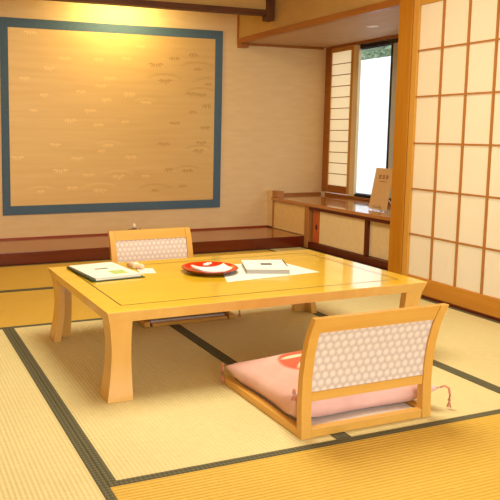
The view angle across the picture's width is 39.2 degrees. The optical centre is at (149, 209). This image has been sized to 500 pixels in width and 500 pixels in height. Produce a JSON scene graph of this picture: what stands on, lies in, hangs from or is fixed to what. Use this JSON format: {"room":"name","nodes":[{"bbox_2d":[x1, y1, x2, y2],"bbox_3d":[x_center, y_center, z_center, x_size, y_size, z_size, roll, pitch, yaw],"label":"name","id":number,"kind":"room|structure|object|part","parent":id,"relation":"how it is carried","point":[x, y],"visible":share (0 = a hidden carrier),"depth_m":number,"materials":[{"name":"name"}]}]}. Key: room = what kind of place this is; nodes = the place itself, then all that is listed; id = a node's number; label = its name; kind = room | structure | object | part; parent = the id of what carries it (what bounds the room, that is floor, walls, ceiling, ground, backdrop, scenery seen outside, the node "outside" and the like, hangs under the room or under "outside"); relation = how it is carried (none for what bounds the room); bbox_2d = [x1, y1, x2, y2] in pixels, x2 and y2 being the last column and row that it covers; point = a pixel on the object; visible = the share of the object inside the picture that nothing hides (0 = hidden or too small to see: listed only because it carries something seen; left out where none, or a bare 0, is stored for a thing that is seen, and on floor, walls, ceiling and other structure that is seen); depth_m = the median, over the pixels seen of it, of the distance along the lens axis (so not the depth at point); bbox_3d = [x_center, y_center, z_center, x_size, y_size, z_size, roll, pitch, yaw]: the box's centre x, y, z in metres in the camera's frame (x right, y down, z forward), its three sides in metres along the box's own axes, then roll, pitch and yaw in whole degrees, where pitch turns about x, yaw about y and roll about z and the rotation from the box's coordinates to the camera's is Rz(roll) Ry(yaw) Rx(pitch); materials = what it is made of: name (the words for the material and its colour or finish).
{"room":"traditional dwelling","nodes":[
{"label":"traditional dwelling","id":0,"kind":"room"},
{"bbox_2d":[0,0,325,238],"bbox_3d":[-0.675,-0.848,6.151,5.480,2.510,0.114,-2,7,-21],"label":"wall","id":1,"kind":"structure","parent":0,"point":[96,117],"depth_m":6.34,"materials":[{"name":"beige paint"}]},
{"bbox_2d":[0,225,268,239],"bbox_3d":[-1.004,0.252,6.097,4.750,0.014,0.012,-2,7,-21],"label":"baseboard","id":2,"kind":"structure","parent":1,"relation":"attached to","point":[260,225],"depth_m":6.27,"materials":[{"name":"brown wood"}]},
{"bbox_2d":[237,15,238,38],"bbox_3d":[0.853,-1.891,6.570,0.014,0.514,0.016,-2,7,-21],"label":"trim","id":3,"kind":"structure","parent":1,"relation":"attached to","point":[237,15],"depth_m":6.58,"materials":[{"name":"brown wood"}]},
{"bbox_2d":[237,43,248,47],"bbox_3d":[0.901,-1.567,6.603,0.095,0.038,0.059,-2,7,-21],"label":"trim","id":4,"kind":"structure","parent":1,"relation":"attached to","point":[240,45],"depth_m":6.58,"materials":[{"name":"brown wood"}]},
{"bbox_2d":[246,43,323,49],"bbox_3d":[1.349,-1.604,6.793,0.878,0.022,0.022,-2,7,-21],"label":"trim","id":5,"kind":"structure","parent":1,"relation":"attached to","point":[250,44],"depth_m":6.78,"materials":[{"name":"brown wood"}]},
{"bbox_2d":[284,192,320,195],"bbox_3d":[1.514,-0.151,7.026,0.553,0.032,0.022,-2,7,-21],"label":"trim","id":6,"kind":"structure","parent":1,"relation":"attached to","point":[305,193],"depth_m":7.04,"materials":[{"name":"brown wood"}]},
{"bbox_2d":[321,47,331,191],"bbox_3d":[1.834,-0.907,7.032,0.064,1.455,0.080,-2,7,-21],"label":"trim","id":7,"kind":"structure","parent":1,"relation":"attached to","point":[328,50],"depth_m":7.01,"materials":[{"name":"brown wood"}]},
{"bbox_2d":[150,0,265,9],"bbox_3d":[-0.990,-1.825,5.186,4.269,0.355,0.048,-2,7,-21],"label":"wall","id":8,"kind":"structure","parent":0,"point":[254,4],"depth_m":5.82,"materials":[{"name":"paint"}]},
{"bbox_2d":[46,0,266,16],"bbox_3d":[-0.989,-1.624,5.203,4.269,0.047,0.082,-2,7,-21],"label":"trim","id":9,"kind":"structure","parent":8,"relation":"attached to","point":[129,3],"depth_m":5.64,"materials":[{"name":"brown wood"}]},
{"bbox_2d":[262,0,274,21],"bbox_3d":[1.038,-1.857,5.965,0.073,0.445,0.082,-2,7,-21],"label":"trim","id":10,"kind":"structure","parent":8,"relation":"attached to","point":[270,4],"depth_m":5.94,"materials":[{"name":"brown wood"}]},
{"bbox_2d":[0,247,499,499],"bbox_3d":[0.674,0.804,2.784,5.460,0.121,7.700,-2,7,-21],"label":"floor","id":11,"kind":"structure","parent":0,"point":[184,433],"depth_m":2.50,"materials":[{"name":"woven straw tatami"},{"name":"dark green cloth edging"}]},
{"bbox_2d":[0,227,303,265],"bbox_3d":[-0.893,0.343,5.796,4.734,0.101,0.667,-2,7,-21],"label":"platform","id":12,"kind":"object","parent":11,"relation":"on","point":[96,247],"visible":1,"depth_m":5.96,"materials":[{"name":"brown paint"}]},
{"bbox_2d":[108,227,233,327],"bbox_3d":[0.114,0.374,4.057,0.543,0.438,0.634,-2,7,-22],"label":"chair","id":13,"kind":"object","parent":11,"relation":"on","point":[157,243],"visible":0.45,"depth_m":4.25,"materials":[{"name":"wood"}]},
{"bbox_3d":[-0.221,0.355,4.214,0.038,0.438,0.093,-2,7,-22],"label":"post","id":14,"kind":"part","parent":13,"relation":"part of","materials":[{"name":"brown wood"}]},
{"bbox_3d":[0.007,0.154,4.305,0.470,0.058,0.046,-2,7,-22],"label":"rail","id":15,"kind":"part","parent":13,"relation":"part of","materials":[{"name":"brown wood"}]},
{"bbox_3d":[0.018,0.295,4.291,0.469,0.220,0.051,-2,7,-22],"label":"panel","id":16,"kind":"part","parent":13,"relation":"part of","materials":[{"name":"fabric"}]},
{"bbox_3d":[0.249,0.336,4.399,0.038,0.438,0.093,-2,7,-22],"label":"post","id":17,"kind":"part","parent":13,"relation":"part of","materials":[{"name":"brown wood"}]},
{"bbox_3d":[0.226,0.616,3.798,0.454,0.018,0.022,-2,7,-22],"label":"rail","id":18,"kind":"part","parent":13,"relation":"part of","materials":[{"name":"brown wood"}]},
{"bbox_2d":[48,249,426,403],"bbox_3d":[0.391,0.495,3.367,1.569,0.359,0.944,-2,7,-22],"label":"table","id":19,"kind":"object","parent":11,"relation":"on","point":[172,291],"visible":0.84,"depth_m":3.08,"materials":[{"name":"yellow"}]},
{"bbox_3d":[-0.443,0.500,3.481,0.105,0.314,0.105,-2,7,-22],"label":"leg","id":20,"kind":"part","parent":19,"relation":"part of","materials":[{"name":"wood"}]},
{"bbox_2d":[66,266,144,281],"bbox_3d":[-0.217,0.305,3.364,0.268,0.010,0.357,-3,7,-26],"label":"folder","id":21,"kind":"object","parent":19,"relation":"on","point":[69,268],"visible":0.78,"depth_m":3.23,"materials":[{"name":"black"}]},
{"bbox_2d":[69,262,140,280],"bbox_3d":[-0.221,0.301,3.370,0.236,0.011,0.338,-3,7,-28],"label":"booklet","id":22,"kind":"object","parent":21,"relation":"on","point":[106,270],"visible":1,"depth_m":3.33,"materials":[{"name":"beige paper"}]},
{"bbox_3d":[-0.148,0.302,3.318,0.077,0.001,0.085,-3,7,-28],"label":"printed panel","id":23,"kind":"part","parent":22,"relation":"part of","materials":[{"name":"green"}]},
{"bbox_3d":[-0.129,0.589,2.712,0.105,0.314,0.105,-2,7,-22],"label":"leg","id":24,"kind":"part","parent":19,"relation":"part of","materials":[{"name":"wood"}]},
{"bbox_2d":[137,268,155,273],"bbox_3d":[-0.013,0.305,3.415,0.080,0.001,0.120,-1,7,-9],"label":"paper slip","id":25,"kind":"object","parent":19,"relation":"on","point":[145,270],"visible":0.86,"depth_m":3.42,"materials":[{"name":"beige paper"}]},
{"bbox_2d":[127,262,144,268],"bbox_3d":[-0.068,0.283,3.477,0.104,0.029,0.029,6,9,41],"label":"rolled towel","id":26,"kind":"object","parent":25,"relation":"on","point":[129,264],"visible":1,"depth_m":3.46,"materials":[{"name":"beige fabric"}]},
{"bbox_2d":[181,261,237,274],"bbox_3d":[0.299,0.296,3.400,0.281,0.026,0.281,-2,7,-21],"label":"lacquer tray","id":27,"kind":"object","parent":19,"relation":"on","point":[186,267],"visible":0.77,"depth_m":3.41,"materials":[{"name":"red"}]},
{"bbox_2d":[190,263,231,271],"bbox_3d":[0.309,0.290,3.380,0.176,0.022,0.141,-1,7,-15],"label":"folded napkin","id":28,"kind":"object","parent":27,"relation":"in","point":[223,267],"visible":0.93,"depth_m":3.38,"materials":[{"name":"white paper"}]},
{"bbox_2d":[224,263,317,281],"bbox_3d":[0.524,0.305,3.442,0.540,0.001,0.343,-3,7,-27],"label":"paper sheet","id":29,"kind":"object","parent":19,"relation":"on","point":[239,274],"visible":0.43,"depth_m":3.34,"materials":[{"name":"beige paper"}]},
{"bbox_2d":[241,259,290,274],"bbox_3d":[0.584,0.286,3.469,0.219,0.032,0.259,0,6,2],"label":"book","id":30,"kind":"object","parent":29,"relation":"on","point":[251,266],"visible":1,"depth_m":3.41,"materials":[{"name":"beige paper"}]},
{"bbox_3d":[0.910,0.445,4.026,0.105,0.314,0.105,-2,7,-22],"label":"leg","id":31,"kind":"part","parent":19,"relation":"part of","materials":[{"name":"wood"}]},
{"bbox_3d":[1.224,0.534,3.258,0.105,0.314,0.105,-2,7,-22],"label":"leg","id":32,"kind":"part","parent":19,"relation":"part of","materials":[{"name":"wood"}]},
{"bbox_2d":[272,200,389,269],"bbox_3d":[1.908,0.199,5.963,0.652,0.380,2.149,-2,7,-21],"label":"base cabinet","id":33,"kind":"object","parent":11,"relation":"on","point":[362,239],"visible":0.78,"depth_m":5.88,"materials":[{"name":"wood"}]},
{"bbox_3d":[1.253,0.044,6.841,0.060,0.276,0.016,-2,7,-21],"label":"post","id":34,"kind":"part","parent":33,"relation":"part of","materials":[{"name":"brown wood"}]},
{"bbox_3d":[1.347,0.077,6.574,0.018,0.272,0.552,-2,7,-21],"label":"panel","id":35,"kind":"part","parent":33,"relation":"part of","materials":[{"name":"wood"}]},
{"bbox_3d":[1.468,0.159,6.298,0.076,0.379,0.064,-2,7,-21],"label":"post","id":36,"kind":"part","parent":33,"relation":"part of","materials":[{"name":"brown wood"}]},
{"bbox_2d":[271,194,390,220],"bbox_3d":[1.881,-0.007,5.967,0.640,0.028,2.236,-2,7,-21],"label":"countertop","id":37,"kind":"structure","parent":33,"relation":"on","point":[338,204],"depth_m":6.15,"materials":[{"name":"brown wood"}]},
{"bbox_3d":[1.937,-0.057,5.686,0.152,0.131,0.105,-2,7,-21],"label":"easel","id":38,"kind":"object","parent":37,"relation":"on","visible":0},
{"bbox_2d":[369,168,391,210],"bbox_3d":[1.911,-0.166,5.668,0.070,0.339,0.217,-2,7,-21],"label":"leaflet","id":39,"kind":"object","parent":38,"relation":"on","point":[382,183],"visible":0.94,"depth_m":5.66,"materials":[{"name":"brown paper"}]},
{"bbox_3d":[1.636,0.195,5.851,0.014,0.289,0.618,-2,7,-21],"label":"sliding door","id":40,"kind":"part","parent":33,"relation":"part of","materials":[{"name":"paper"}]},
{"bbox_3d":[1.754,0.403,5.584,0.074,0.058,1.514,-2,7,-21],"label":"rail","id":41,"kind":"part","parent":33,"relation":"part of","materials":[{"name":"brown wood"}]},
{"bbox_3d":[1.756,0.069,5.546,0.074,0.028,1.514,-2,7,-21],"label":"rail","id":42,"kind":"part","parent":33,"relation":"part of","materials":[{"name":"brown wood"}]},
{"bbox_3d":[1.893,0.264,5.254,0.014,0.289,0.712,-2,7,-21],"label":"sliding door","id":43,"kind":"part","parent":33,"relation":"part of","materials":[{"name":"paper"}]},
{"bbox_2d":[224,303,448,439],"bbox_3d":[0.691,0.535,2.674,0.566,0.438,0.634,-2,7,-21],"label":"chair","id":44,"kind":"object","parent":11,"relation":"on","point":[342,355],"visible":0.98,"depth_m":2.43,"materials":[{"name":"brown wood"}]},
{"bbox_3d":[0.546,0.573,2.328,0.040,0.438,0.093,-2,7,-21],"label":"post","id":45,"kind":"part","parent":44,"relation":"part of","materials":[{"name":"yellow wood"}]},
{"bbox_2d":[221,351,450,417],"bbox_3d":[0.728,0.659,2.746,0.709,0.162,0.555,-2,7,-21],"label":"floor cushion","id":46,"kind":"object","parent":44,"relation":"on","point":[275,378],"visible":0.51,"depth_m":2.59,"materials":[{"name":"pink fabric"}]},
{"bbox_3d":[0.779,0.763,2.472,0.485,0.032,0.026,-2,7,-21],"label":"rail","id":47,"kind":"part","parent":44,"relation":"part of","materials":[{"name":"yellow wood"}]},
{"bbox_3d":[0.779,0.635,2.461,0.485,0.032,0.022,-2,7,-21],"label":"rail","id":48,"kind":"part","parent":44,"relation":"part of","materials":[{"name":"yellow wood"}]},
{"bbox_3d":[0.787,0.511,2.428,0.489,0.220,0.051,-2,7,-21],"label":"panel","id":49,"kind":"part","parent":44,"relation":"part of","materials":[{"name":"fabric"}]},
{"bbox_3d":[0.800,0.377,2.383,0.490,0.058,0.046,-2,7,-21],"label":"rail","id":50,"kind":"part","parent":44,"relation":"part of","materials":[{"name":"brown wood"}]},
{"bbox_3d":[1.035,0.554,2.520,0.040,0.438,0.093,-2,7,-21],"label":"post","id":51,"kind":"part","parent":44,"relation":"part of","materials":[{"name":"brown wood"}]},
{"bbox_2d":[421,295,499,321],"bbox_3d":[2.663,0.844,2.218,0.100,0.072,5.206,-2,7,-21],"label":"trim","id":52,"kind":"structure","parent":11,"relation":"on","point":[422,296],"depth_m":4.10,"materials":[{"name":"brown wood"}]},
{"bbox_2d":[267,190,273,225],"bbox_3d":[1.236,-0.013,6.892,0.066,0.356,0.100,-2,7,-21],"label":"wall","id":53,"kind":"structure","parent":0,"point":[269,195],"depth_m":6.88,"materials":[{"name":"fabric"}]},
{"bbox_2d":[272,190,283,197],"bbox_3d":[1.270,-0.150,6.781,0.072,0.063,0.100,-2,7,-21],"label":"trim","id":54,"kind":"structure","parent":53,"relation":"attached to","point":[276,193],"depth_m":6.74,"materials":[{"name":"brown wood"}]},
{"bbox_2d":[239,0,386,37],"bbox_3d":[1.279,-1.772,5.539,0.030,0.514,2.260,-2,7,-21],"label":"wall","id":55,"kind":"structure","parent":0,"point":[286,12],"depth_m":5.69,"materials":[{"name":"paint"}]},
{"bbox_2d":[237,0,399,43],"bbox_3d":[1.275,-1.492,5.570,0.054,0.049,2.258,-2,7,-21],"label":"trim","id":56,"kind":"structure","parent":55,"relation":"attached to","point":[389,4],"depth_m":5.30,"materials":[{"name":"brown wood"}]},
{"bbox_2d":[401,0,499,317],"bbox_3d":[1.864,-0.374,4.088,0.030,1.915,0.900,-2,7,-21],"label":"door","id":57,"kind":"structure","parent":55,"relation":"in","point":[451,233],"depth_m":4.15,"materials":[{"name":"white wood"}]},
{"bbox_3d":[1.869,-1.287,3.984,0.026,0.077,0.803,-2,7,-21],"label":"rail","id":58,"kind":"part","parent":57,"relation":"part of","materials":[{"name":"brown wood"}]},
{"bbox_2d":[248,7,399,47],"bbox_3d":[1.758,-1.510,5.756,0.980,0.029,2.258,-2,7,-21],"label":"soffit","id":59,"kind":"structure","parent":0,"point":[351,30],"depth_m":5.89,"materials":[{"name":"brown wood"}]},
{"bbox_2d":[366,25,378,27],"bbox_3d":[1.788,-1.464,5.514,0.104,0.006,0.104,-2,7,-21],"label":"recessed light","id":60,"kind":"object","parent":59,"relation":"attached to","point":[368,26],"visible":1,"depth_m":5.52,"materials":[{"name":"white"}]},
{"bbox_2d":[388,0,414,274],"bbox_3d":[1.712,-0.683,4.548,0.114,2.450,0.123,-2,7,-21],"label":"pillar","id":61,"kind":"structure","parent":0,"point":[406,15],"depth_m":4.54,"materials":[{"name":"brown wood"}]},
{"bbox_3d":[2.257,-0.818,6.031,0.100,2.510,2.259,-2,7,-21],"label":"wall window","id":62,"kind":"structure","parent":0,"visible":0},
{"bbox_2d":[325,34,398,203],"bbox_3d":[2.238,-0.771,5.986,0.090,1.484,2.178,-2,7,-21],"label":"window","id":63,"kind":"structure","parent":62,"relation":"in","point":[393,42],"depth_m":6.52,"materials":[{"name":"brown wood"}]},
{"bbox_2d":[327,46,353,194],"bbox_3d":[1.901,-0.872,6.822,0.016,1.433,0.363,-2,7,-21],"label":"screen","id":64,"kind":"object","parent":63,"relation":"in","point":[342,59],"visible":1,"depth_m":6.83,"materials":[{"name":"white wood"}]},
{"bbox_3d":[1.897,-1.568,6.762,0.014,0.036,0.307,-2,7,-21],"label":"rail","id":65,"kind":"part","parent":64,"relation":"part of","materials":[{"name":"brown wood"}]},
{"bbox_3d":[2.234,-0.045,6.068,0.090,0.023,2.178,-2,7,-21],"label":"sill","id":66,"kind":"part","parent":63,"relation":"part of","materials":[{"name":"brown wood"}]},
{"bbox_3d":[2.087,-0.816,6.426,0.020,1.373,0.515,-2,7,-21],"label":"sash","id":67,"kind":"part","parent":63,"relation":"part of","materials":[{"name":"black metal"}]},
{"bbox_3d":[2.328,-0.747,5.791,0.054,1.434,1.729,-2,7,-21],"label":"frame","id":68,"kind":"part","parent":63,"relation":"part of","materials":[{"name":"black metal"}]},
{"bbox_3d":[2.392,-0.718,5.580,0.018,1.373,1.266,-2,7,-21],"label":"sash","id":69,"kind":"part","parent":63,"relation":"part of","materials":[{"name":"brown wood"}]},
{"label":"outside","id":70,"kind":"structure","parent":0,"visible":0},
{"bbox_3d":[5.456,0.268,8.633,7.640,0.280,16.000,-2,7,-21],"label":"ground","id":71,"kind":"structure","parent":70,"visible":0},
{"bbox_2d":[356,56,390,193],"bbox_3d":[4.072,-1.022,9.024,0.150,2.180,12.000,-2,7,-21],"label":"wall","id":72,"kind":"structure","parent":71,"relation":"on","point":[375,73],"depth_m":10.51,"materials":[{"name":"white"}]},
{"bbox_2d":[361,45,390,59],"bbox_3d":[3.998,-1.631,11.479,1.078,2.839,1.045,-2,7,-21],"label":"shrub","id":73,"kind":"object","parent":71,"relation":"on","point":[385,51],"visible":0.15,"depth_m":11.16,"materials":[{"name":"green plant"}]}
]}

